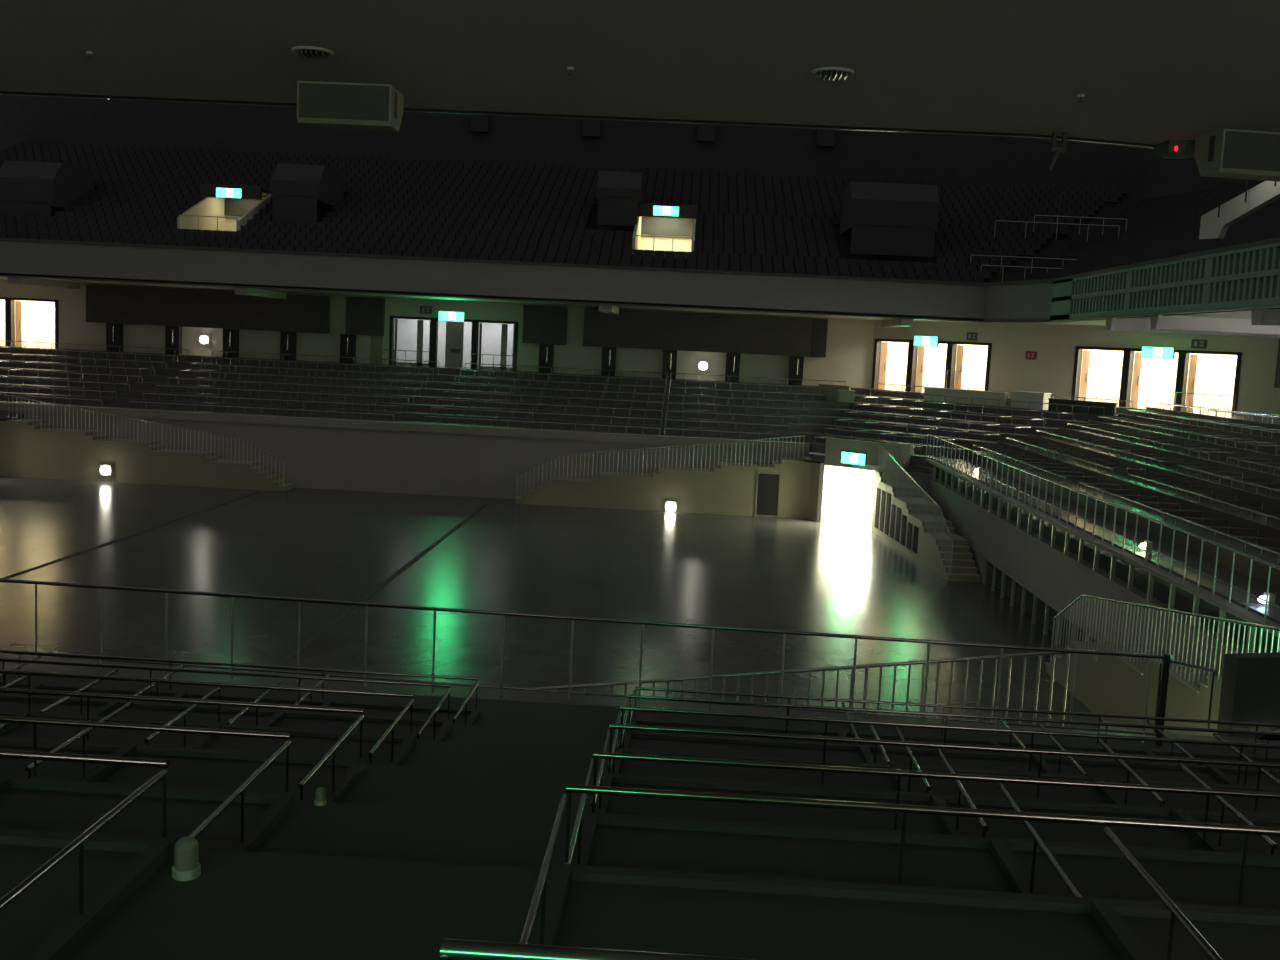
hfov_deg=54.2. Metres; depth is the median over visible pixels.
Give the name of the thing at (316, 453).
wall
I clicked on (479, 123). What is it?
wall box
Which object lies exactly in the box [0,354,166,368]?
rail
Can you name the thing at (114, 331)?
locker
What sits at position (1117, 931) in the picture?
divider
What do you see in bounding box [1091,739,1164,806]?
divider
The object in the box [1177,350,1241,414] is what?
door
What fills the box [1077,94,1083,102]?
sprinkler
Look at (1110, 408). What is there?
wall
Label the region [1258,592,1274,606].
lamp
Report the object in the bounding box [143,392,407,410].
rail
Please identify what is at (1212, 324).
trim
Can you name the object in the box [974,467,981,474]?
lamp
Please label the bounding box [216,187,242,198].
exit sign
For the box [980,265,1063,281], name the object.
guard rail
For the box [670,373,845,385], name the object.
rail
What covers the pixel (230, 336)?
locker
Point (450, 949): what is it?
rail
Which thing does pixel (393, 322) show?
door
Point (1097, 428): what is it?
rail
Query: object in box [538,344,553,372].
locker
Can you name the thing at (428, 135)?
wall
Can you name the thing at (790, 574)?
floor
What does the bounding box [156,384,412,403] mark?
rail
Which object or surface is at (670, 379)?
rail
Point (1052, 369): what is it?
wall
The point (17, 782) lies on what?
rail
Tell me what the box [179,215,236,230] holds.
guard rail
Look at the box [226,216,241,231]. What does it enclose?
wall
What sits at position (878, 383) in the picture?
rail
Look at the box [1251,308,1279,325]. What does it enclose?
trim
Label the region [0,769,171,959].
railing
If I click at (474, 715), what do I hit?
divider
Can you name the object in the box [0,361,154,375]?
rail
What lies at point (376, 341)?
trim
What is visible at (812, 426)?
tiers
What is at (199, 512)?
trim
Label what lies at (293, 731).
rail
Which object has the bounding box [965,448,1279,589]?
handrail
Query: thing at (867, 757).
divider
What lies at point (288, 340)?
locker
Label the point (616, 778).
rail
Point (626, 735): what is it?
divider
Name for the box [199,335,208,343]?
lamp
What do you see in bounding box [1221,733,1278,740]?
floor
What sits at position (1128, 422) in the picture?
rail
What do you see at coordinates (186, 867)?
lamp
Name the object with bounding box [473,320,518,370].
door
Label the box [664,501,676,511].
lamp
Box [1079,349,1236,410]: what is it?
wall
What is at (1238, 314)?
ceiling
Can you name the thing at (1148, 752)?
divider
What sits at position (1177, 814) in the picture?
divider
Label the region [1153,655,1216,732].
railing
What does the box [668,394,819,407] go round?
rail
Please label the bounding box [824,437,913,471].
wall
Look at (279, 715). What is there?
divider
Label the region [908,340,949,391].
door
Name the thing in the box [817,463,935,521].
wall
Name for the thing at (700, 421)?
rail
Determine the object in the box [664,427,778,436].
rail
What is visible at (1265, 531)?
board
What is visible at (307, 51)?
air vent
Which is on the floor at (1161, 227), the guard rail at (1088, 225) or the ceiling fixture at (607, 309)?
the guard rail at (1088, 225)
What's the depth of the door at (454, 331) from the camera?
62.93 m
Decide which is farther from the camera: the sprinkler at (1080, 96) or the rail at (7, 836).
the sprinkler at (1080, 96)
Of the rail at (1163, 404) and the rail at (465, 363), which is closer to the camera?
the rail at (1163, 404)
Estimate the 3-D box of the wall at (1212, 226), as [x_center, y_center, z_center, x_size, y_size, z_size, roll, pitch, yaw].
[19.607,-9.127,37.948,0.200,2.800,12.000,3,6,2]
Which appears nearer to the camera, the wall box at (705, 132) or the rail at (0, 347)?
the rail at (0, 347)
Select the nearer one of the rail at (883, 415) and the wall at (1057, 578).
the wall at (1057, 578)
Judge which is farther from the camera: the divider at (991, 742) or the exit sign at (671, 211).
the exit sign at (671, 211)
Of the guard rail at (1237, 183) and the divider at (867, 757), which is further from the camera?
the guard rail at (1237, 183)
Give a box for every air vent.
[291,46,333,59]
[812,67,853,80]
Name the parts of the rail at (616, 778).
post, post, rail, post, post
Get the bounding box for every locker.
[106,323,122,351]
[165,326,181,354]
[222,329,238,356]
[280,331,296,359]
[340,334,355,362]
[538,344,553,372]
[601,347,616,375]
[662,350,676,378]
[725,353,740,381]
[788,356,803,384]
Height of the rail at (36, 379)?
0.299 m
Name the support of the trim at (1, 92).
attached to the wall at (1006, 136)
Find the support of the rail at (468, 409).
on the tiers at (812, 426)
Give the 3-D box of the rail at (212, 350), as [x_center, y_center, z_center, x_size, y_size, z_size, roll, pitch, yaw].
[-15.512,-5.962,61.604,11.329,0.299,0.044,3,6,2]
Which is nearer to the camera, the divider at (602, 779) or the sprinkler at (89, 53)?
the divider at (602, 779)
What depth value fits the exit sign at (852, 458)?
48.35 m
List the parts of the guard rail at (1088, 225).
rail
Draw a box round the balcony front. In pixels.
[0,240,1052,320]
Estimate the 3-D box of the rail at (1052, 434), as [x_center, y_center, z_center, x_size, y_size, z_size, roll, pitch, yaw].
[15.455,-1.042,41.387,1.185,0.299,12.780,3,6,2]
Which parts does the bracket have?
arm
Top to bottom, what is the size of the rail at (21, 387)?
0.299 m
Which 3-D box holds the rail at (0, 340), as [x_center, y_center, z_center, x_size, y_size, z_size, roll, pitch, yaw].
[-28.885,-6.658,62.096,13.129,0.299,0.044,3,6,2]
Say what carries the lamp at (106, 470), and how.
attached to the staircase at (35, 449)
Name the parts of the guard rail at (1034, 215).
rail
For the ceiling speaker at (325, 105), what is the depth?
8.41 m
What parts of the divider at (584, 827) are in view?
post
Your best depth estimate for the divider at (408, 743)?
7.84 m
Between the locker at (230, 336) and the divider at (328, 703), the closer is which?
the divider at (328, 703)
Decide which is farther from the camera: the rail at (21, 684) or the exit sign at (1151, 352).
the exit sign at (1151, 352)
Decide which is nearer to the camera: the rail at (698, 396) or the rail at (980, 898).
the rail at (980, 898)
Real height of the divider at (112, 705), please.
0.302 m
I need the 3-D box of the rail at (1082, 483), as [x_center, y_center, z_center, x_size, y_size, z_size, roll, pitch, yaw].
[12.106,1.267,24.438,1.185,0.299,19.331,3,6,2]
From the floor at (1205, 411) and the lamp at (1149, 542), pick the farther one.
the floor at (1205, 411)
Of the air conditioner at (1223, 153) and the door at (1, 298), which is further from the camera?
the door at (1, 298)
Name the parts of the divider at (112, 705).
post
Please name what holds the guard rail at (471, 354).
on the tiers at (812, 426)
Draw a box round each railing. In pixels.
[0,578,1170,744]
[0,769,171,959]
[926,434,1279,620]
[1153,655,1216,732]
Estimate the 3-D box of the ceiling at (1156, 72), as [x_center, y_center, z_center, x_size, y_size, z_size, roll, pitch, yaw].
[-2.243,-2.292,3.874,23.000,0.210,16.000,3,6,2]
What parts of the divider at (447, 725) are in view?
post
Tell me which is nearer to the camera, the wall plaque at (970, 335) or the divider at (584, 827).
the divider at (584, 827)
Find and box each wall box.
[470,114,489,132]
[582,119,600,137]
[697,124,714,141]
[816,129,834,146]
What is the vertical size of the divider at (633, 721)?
0.302 m
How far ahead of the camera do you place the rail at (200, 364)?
59.12 m
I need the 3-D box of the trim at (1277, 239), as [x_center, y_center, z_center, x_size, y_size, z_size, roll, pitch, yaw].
[-11.056,-6.795,34.416,54.700,1.720,43.900,3,6,2]
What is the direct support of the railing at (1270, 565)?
on the wall at (1057, 578)
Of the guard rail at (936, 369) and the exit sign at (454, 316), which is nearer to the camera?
the guard rail at (936, 369)
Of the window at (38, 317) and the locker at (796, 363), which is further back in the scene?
the window at (38, 317)
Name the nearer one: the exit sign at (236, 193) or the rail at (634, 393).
the rail at (634, 393)
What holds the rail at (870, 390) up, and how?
on the tiers at (812, 426)
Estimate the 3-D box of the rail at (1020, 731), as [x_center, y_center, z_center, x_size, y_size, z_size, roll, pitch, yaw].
[2.543,1.784,8.128,5.365,0.324,0.060,3,6,2]
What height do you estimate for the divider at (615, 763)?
0.302 m
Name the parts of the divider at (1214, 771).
post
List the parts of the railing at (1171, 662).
post, post, rail, post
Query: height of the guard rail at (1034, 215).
0.830 m
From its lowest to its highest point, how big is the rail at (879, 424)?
0.299 m
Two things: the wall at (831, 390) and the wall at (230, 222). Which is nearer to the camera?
the wall at (831, 390)
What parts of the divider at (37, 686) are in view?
rail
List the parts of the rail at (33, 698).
post, rail, post, post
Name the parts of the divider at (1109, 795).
post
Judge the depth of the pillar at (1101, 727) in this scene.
15.44 m
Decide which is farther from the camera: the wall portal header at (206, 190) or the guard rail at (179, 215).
the wall portal header at (206, 190)
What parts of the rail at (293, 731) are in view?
post, rail, post, post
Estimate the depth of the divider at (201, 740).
7.91 m
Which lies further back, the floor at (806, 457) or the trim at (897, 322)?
the trim at (897, 322)
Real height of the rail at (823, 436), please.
0.299 m
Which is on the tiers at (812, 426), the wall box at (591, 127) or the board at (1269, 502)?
the board at (1269, 502)
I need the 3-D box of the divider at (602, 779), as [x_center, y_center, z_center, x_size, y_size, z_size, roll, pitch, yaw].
[-0.200,1.578,6.340,0.060,0.302,1.100,3,6,2]
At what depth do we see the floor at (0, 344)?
64.27 m
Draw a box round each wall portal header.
[200,183,261,199]
[637,203,696,218]
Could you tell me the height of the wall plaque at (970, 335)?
0.350 m
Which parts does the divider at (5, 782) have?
rail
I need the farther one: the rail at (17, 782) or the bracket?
the bracket
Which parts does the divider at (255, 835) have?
post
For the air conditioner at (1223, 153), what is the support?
hanging from the ceiling at (1156, 72)
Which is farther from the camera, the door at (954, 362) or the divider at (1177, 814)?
the door at (954, 362)
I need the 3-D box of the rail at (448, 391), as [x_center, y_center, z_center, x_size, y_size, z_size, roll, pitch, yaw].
[-3.887,-3.655,56.701,9.932,0.299,1.187,3,6,2]
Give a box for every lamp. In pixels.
[100,464,111,475]
[172,836,200,880]
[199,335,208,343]
[314,787,326,805]
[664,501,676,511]
[698,361,707,370]
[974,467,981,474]
[1139,541,1151,551]
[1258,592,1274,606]
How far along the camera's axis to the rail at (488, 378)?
58.66 m
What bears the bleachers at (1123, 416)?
on the tiers at (812, 426)
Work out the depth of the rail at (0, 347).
60.76 m
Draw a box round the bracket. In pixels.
[1048,132,1066,170]
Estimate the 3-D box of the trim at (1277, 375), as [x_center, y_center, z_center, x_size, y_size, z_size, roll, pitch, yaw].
[23.946,-3.952,42.702,0.350,1.900,8.700,3,6,2]
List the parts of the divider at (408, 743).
post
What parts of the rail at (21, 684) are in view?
rail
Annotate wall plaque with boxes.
[420,306,431,313]
[966,332,977,339]
[1026,351,1036,359]
[1191,339,1206,348]
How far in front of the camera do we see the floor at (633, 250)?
59.67 m
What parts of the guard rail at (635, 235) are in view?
rail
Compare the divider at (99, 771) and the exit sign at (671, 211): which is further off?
the exit sign at (671, 211)
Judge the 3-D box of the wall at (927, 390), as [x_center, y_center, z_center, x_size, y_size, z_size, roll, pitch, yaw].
[14.361,-3.696,55.411,0.230,0.600,4.160,-3,9,-43]
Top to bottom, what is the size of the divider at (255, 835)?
0.302 m
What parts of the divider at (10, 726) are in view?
rail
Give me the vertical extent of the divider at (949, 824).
0.302 m
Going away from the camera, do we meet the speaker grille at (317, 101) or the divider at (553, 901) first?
the divider at (553, 901)
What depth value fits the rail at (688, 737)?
9.47 m
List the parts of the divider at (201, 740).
post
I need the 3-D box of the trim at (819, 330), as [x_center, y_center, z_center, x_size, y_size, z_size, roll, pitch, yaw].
[8.772,-6.936,61.144,0.700,1.850,0.300,3,6,2]
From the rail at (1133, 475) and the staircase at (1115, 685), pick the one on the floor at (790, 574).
the staircase at (1115, 685)
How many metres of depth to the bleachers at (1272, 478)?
36.45 m
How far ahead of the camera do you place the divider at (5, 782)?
5.64 m
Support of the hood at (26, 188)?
on the floor at (1161, 227)
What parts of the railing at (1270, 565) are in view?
post, post, post, post, post, post, post, post, post, post, post, post, post, post, post, post, post, post, post, post, post, post, post, post, post, post, post, post, post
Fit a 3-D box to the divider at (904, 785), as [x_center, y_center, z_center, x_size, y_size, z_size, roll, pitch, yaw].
[1.638,1.811,7.586,0.060,0.302,1.100,3,6,2]
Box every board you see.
[997,441,1279,547]
[1028,434,1279,517]
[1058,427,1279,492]
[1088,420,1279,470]
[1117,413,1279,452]
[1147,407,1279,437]
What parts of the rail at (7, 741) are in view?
post, rail, post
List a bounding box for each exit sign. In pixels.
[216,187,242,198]
[438,311,464,321]
[653,205,678,216]
[841,451,866,465]
[914,336,938,346]
[1141,346,1175,358]
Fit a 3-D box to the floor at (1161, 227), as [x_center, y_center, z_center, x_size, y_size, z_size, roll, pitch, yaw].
[-2.069,-10.309,42.212,71.700,7.550,60.900,3,6,2]
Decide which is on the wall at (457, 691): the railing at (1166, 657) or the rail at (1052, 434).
the railing at (1166, 657)
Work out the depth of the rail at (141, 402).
52.81 m
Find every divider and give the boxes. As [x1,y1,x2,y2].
[0,655,42,694]
[0,676,30,735]
[0,723,11,794]
[25,701,136,781]
[39,669,119,716]
[126,664,186,703]
[144,687,221,748]
[188,740,293,850]
[227,678,285,726]
[288,672,332,712]
[298,714,366,802]
[368,698,415,764]
[416,688,452,740]
[452,681,479,724]
[519,794,570,944]
[564,759,596,864]
[591,729,612,813]
[607,710,622,773]
[618,698,630,747]
[626,690,636,730]
[837,702,860,744]
[859,712,890,763]
[889,727,930,792]
[929,749,987,836]
[989,711,1029,754]
[989,783,1081,896]
[1032,723,1087,775]
[1090,827,1222,959]
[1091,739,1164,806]
[1141,720,1201,764]
[1170,763,1277,854]
[1207,733,1279,784]
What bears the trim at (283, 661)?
on the floor at (790, 574)
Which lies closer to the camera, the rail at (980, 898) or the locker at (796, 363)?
the rail at (980, 898)
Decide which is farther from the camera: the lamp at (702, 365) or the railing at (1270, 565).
the lamp at (702, 365)
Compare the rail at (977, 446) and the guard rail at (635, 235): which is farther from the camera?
the guard rail at (635, 235)
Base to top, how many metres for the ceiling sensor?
0.120 m
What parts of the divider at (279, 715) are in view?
post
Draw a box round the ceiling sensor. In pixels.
[1153,139,1194,159]
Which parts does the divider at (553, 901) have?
post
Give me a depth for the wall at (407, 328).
65.07 m
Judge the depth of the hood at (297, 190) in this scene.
61.19 m
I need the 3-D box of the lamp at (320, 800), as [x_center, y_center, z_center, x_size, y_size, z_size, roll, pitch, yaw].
[-1.449,1.432,5.673,0.054,0.078,0.053,3,6,2]
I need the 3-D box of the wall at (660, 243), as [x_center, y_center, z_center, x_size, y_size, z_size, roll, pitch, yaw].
[1.374,-12.116,65.177,2.700,1.250,0.200,3,6,2]
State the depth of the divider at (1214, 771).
9.09 m
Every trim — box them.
[0,91,1156,147]
[0,237,1279,322]
[3,492,260,578]
[8,277,79,288]
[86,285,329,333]
[235,287,287,298]
[268,504,488,672]
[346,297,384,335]
[370,336,382,363]
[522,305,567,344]
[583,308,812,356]
[811,319,827,357]
[881,318,913,327]
[933,466,1279,652]
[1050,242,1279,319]
[1106,318,1279,337]
[1150,315,1279,334]
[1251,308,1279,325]
[1274,338,1279,387]
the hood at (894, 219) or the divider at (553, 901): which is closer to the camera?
the divider at (553, 901)
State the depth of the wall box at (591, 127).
71.24 m
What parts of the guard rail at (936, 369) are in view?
rail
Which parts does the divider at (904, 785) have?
post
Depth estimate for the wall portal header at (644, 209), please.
61.73 m
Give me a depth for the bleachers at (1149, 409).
43.44 m
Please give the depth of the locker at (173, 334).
62.24 m
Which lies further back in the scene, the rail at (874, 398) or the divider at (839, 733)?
the rail at (874, 398)
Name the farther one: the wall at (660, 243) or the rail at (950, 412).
the wall at (660, 243)
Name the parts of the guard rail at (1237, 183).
post, post, rail, post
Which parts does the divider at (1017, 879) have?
post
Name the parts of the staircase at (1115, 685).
handrail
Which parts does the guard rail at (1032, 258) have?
rail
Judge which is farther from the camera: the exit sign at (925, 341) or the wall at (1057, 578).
the exit sign at (925, 341)
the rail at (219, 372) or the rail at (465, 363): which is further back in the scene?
the rail at (465, 363)
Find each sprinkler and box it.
[86,51,92,58]
[567,67,573,74]
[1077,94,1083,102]
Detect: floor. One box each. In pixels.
[0,344,54,347]
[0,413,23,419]
[0,476,1102,728]
[51,178,1279,281]
[404,365,509,370]
[633,250,686,257]
[801,454,930,472]
[878,388,923,391]
[1117,404,1230,414]
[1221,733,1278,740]
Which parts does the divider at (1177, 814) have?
post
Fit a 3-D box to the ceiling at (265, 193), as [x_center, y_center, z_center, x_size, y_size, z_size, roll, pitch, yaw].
[-20.411,-14.828,64.297,2.800,0.150,3.200,3,6,2]
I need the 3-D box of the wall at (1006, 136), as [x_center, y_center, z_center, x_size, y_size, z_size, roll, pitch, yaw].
[-1.853,-3.683,9.685,23.180,1.680,2.114,2,6,-4]
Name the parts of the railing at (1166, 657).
post, post, post, post, post, post, post, post, post, rail, rail, post, post, post, post, post, post, post, post, post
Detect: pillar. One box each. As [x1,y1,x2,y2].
[0,419,13,476]
[801,461,819,520]
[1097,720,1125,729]
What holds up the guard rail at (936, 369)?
on the tiers at (812, 426)
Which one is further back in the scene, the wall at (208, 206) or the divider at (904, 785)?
the wall at (208, 206)
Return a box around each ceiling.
[0,0,1279,144]
[0,273,1279,325]
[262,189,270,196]
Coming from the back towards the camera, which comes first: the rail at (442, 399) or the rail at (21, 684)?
the rail at (442, 399)
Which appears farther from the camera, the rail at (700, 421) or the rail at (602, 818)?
the rail at (700, 421)
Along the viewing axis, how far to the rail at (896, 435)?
50.58 m
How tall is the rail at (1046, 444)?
0.299 m
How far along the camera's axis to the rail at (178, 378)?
56.59 m
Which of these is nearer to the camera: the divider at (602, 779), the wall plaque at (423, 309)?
the divider at (602, 779)
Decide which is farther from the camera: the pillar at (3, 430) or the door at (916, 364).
the door at (916, 364)
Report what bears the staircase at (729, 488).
on the floor at (790, 574)
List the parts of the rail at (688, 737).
post, post, post, rail, post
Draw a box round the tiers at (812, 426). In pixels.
[0,346,1279,644]
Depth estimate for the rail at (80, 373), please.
56.95 m
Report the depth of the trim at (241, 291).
58.26 m
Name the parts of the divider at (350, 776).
post, post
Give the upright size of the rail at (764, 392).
0.299 m
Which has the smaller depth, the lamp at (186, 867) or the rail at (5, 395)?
the lamp at (186, 867)
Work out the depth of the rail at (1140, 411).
42.27 m
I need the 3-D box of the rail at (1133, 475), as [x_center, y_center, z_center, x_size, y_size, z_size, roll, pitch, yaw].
[13.418,1.036,24.358,1.185,0.299,19.331,3,6,2]
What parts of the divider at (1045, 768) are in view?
post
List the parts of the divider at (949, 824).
post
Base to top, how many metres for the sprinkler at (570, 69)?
0.043 m
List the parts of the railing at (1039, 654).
handrail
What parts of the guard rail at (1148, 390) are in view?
rail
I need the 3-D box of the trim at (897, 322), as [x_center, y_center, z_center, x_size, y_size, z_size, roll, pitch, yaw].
[11.940,-7.302,58.202,0.600,0.320,5.600,3,6,2]
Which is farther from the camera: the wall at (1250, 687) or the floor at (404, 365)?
the floor at (404, 365)
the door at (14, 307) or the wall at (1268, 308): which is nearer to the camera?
the wall at (1268, 308)
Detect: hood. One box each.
[0,161,93,219]
[271,163,343,224]
[596,171,644,225]
[840,182,938,256]
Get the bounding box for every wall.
[0,94,1263,199]
[0,279,874,387]
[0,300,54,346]
[0,402,809,498]
[0,654,1279,744]
[177,194,271,233]
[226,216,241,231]
[394,318,513,367]
[632,216,695,254]
[640,234,691,251]
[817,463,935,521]
[818,384,851,400]
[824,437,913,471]
[837,389,854,402]
[870,320,1279,417]
[879,342,987,389]
[923,387,1007,406]
[925,458,1279,676]
[1006,136,1153,148]
[1011,391,1051,409]
[1048,398,1117,414]
[1062,308,1279,321]
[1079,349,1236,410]
[1199,181,1279,239]
[1217,652,1279,736]
[1258,729,1279,740]
[1277,391,1279,417]
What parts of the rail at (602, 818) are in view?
post, post, rail, post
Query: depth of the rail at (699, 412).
54.57 m
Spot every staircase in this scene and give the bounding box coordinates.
[6,395,294,490]
[515,435,803,518]
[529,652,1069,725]
[871,443,980,581]
[1044,594,1279,735]
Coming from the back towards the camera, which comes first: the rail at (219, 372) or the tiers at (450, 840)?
the rail at (219, 372)
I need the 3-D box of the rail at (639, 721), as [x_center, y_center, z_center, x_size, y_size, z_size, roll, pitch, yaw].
[3.279,2.133,10.773,6.675,0.324,0.060,3,6,2]
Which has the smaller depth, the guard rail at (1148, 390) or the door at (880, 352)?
the guard rail at (1148, 390)
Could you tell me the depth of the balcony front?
55.63 m
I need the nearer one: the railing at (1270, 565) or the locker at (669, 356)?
the railing at (1270, 565)
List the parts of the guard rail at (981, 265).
rail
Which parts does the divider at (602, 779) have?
post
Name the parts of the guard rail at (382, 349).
rail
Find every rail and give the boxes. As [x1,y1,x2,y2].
[0,340,188,354]
[0,347,177,361]
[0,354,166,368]
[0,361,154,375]
[0,369,142,382]
[0,376,129,389]
[0,385,115,397]
[0,393,101,404]
[0,650,478,713]
[0,658,450,725]
[0,670,413,741]
[0,688,364,765]
[0,716,291,803]
[0,750,170,852]
[129,400,400,421]
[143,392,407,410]
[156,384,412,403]
[168,377,420,395]
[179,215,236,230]
[180,370,426,388]
[191,363,432,380]
[202,357,438,373]
[212,350,437,366]
[382,349,428,366]
[424,415,660,434]
[431,406,661,425]
[437,398,662,416]
[440,938,768,959]
[443,390,663,408]
[449,383,664,400]
[454,376,665,392]
[460,369,666,385]
[465,363,666,378]
[471,354,515,370]
[563,784,1279,925]
[592,752,1279,866]
[608,724,1279,822]
[620,706,1279,792]
[628,695,1279,775]
[634,235,692,251]
[634,687,1279,761]
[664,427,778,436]
[665,418,789,430]
[666,410,799,423]
[667,402,809,415]
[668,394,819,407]
[669,386,828,400]
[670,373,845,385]
[670,379,825,392]
[815,436,922,455]
[825,428,954,448]
[835,420,1000,439]
[844,412,1030,434]
[853,404,1045,426]
[862,397,1075,420]
[870,390,1104,414]
[878,383,1132,407]
[934,369,981,390]
[970,255,1077,273]
[973,445,1099,486]
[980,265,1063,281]
[994,220,1119,241]
[1005,437,1145,477]
[1033,215,1127,234]
[1036,430,1202,473]
[1067,423,1240,462]
[1078,482,1279,565]
[1097,416,1279,452]
[1127,410,1279,437]
[1127,473,1279,524]
[1146,390,1235,414]
[1156,403,1279,423]
[1177,465,1279,497]
[1194,179,1275,229]
[1226,456,1279,474]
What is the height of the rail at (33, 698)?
0.324 m
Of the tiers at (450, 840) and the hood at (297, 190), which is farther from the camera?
the hood at (297, 190)
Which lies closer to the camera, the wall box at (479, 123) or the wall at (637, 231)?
the wall at (637, 231)
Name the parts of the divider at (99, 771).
post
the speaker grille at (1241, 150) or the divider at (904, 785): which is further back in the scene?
the speaker grille at (1241, 150)
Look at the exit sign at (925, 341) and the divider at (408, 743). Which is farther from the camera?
the exit sign at (925, 341)
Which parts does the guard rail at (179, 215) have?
rail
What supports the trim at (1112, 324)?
attached to the wall at (1268, 308)
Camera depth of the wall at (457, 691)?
13.52 m
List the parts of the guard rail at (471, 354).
rail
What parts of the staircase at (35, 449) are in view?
handrail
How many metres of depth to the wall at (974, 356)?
62.12 m
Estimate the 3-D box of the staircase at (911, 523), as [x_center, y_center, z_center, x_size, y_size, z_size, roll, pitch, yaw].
[9.682,0.849,42.852,1.030,3.374,10.160,2,6,-3]
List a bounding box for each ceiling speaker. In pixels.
[297,81,403,131]
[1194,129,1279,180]
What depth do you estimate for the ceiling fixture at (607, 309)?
55.93 m
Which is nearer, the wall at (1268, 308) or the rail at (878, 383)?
the wall at (1268, 308)
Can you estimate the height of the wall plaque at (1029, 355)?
0.350 m
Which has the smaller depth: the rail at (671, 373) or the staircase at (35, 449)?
the staircase at (35, 449)
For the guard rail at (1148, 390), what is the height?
0.767 m
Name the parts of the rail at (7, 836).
rail, post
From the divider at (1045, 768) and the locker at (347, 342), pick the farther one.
the locker at (347, 342)
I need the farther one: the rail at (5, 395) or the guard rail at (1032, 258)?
the guard rail at (1032, 258)
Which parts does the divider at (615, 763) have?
post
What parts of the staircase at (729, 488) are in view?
handrail, door, door casing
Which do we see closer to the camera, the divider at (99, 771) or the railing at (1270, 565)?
the divider at (99, 771)
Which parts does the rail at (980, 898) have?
post, post, rail, post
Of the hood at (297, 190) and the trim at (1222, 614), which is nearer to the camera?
the trim at (1222, 614)
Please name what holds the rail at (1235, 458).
on the tiers at (812, 426)
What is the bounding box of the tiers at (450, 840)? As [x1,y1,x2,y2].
[0,674,1279,959]
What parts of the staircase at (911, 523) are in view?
handrail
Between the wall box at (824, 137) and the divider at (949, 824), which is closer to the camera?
the divider at (949, 824)
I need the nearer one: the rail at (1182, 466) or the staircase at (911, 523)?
the rail at (1182, 466)
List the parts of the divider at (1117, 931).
post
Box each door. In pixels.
[0,297,7,345]
[8,297,58,348]
[389,316,433,366]
[433,318,474,368]
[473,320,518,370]
[871,339,911,390]
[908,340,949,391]
[947,341,991,390]
[1071,346,1126,406]
[1122,348,1182,410]
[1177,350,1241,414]
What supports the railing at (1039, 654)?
on the floor at (790, 574)
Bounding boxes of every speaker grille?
[299,83,388,120]
[1222,131,1279,170]
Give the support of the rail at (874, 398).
on the tiers at (812, 426)
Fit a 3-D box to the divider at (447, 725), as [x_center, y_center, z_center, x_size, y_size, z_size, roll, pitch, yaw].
[-1.485,1.804,9.031,0.060,0.302,1.130,3,6,2]
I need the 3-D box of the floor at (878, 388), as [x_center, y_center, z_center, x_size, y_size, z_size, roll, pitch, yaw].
[14.749,-4.093,60.103,3.200,0.200,7.700,-3,9,-43]
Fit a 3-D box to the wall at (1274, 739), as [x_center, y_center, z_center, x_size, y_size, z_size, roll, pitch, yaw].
[10.517,4.662,12.561,2.800,2.500,8.000,-3,9,-43]
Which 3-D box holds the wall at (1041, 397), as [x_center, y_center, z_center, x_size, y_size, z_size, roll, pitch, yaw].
[16.639,-3.398,53.246,0.630,0.700,1.560,-3,9,-43]
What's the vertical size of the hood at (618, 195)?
2.700 m
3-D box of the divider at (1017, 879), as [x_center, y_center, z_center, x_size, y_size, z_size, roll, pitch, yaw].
[1.554,1.544,4.943,0.060,0.302,1.140,3,6,2]
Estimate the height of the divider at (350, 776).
0.302 m
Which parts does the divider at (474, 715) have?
post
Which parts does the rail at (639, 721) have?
post, rail, post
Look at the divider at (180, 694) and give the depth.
10.68 m
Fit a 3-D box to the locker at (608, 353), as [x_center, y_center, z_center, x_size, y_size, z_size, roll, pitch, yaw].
[-1.539,-5.844,61.596,0.680,1.400,0.505,3,6,2]
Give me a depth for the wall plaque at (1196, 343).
49.53 m
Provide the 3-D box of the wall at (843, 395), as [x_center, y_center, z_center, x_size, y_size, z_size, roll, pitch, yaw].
[9.615,-3.921,58.363,0.760,0.550,0.680,3,6,2]
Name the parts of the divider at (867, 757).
post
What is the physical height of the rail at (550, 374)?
0.299 m
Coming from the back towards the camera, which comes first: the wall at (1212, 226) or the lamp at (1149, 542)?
the wall at (1212, 226)
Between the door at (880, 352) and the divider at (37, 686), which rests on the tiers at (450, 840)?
the divider at (37, 686)
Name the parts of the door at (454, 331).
plate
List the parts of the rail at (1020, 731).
post, rail, post, post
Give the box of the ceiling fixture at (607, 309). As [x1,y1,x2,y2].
[599,304,618,314]
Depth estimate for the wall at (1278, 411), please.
47.42 m
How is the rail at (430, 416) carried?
on the tiers at (812, 426)
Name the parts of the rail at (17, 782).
post, rail, post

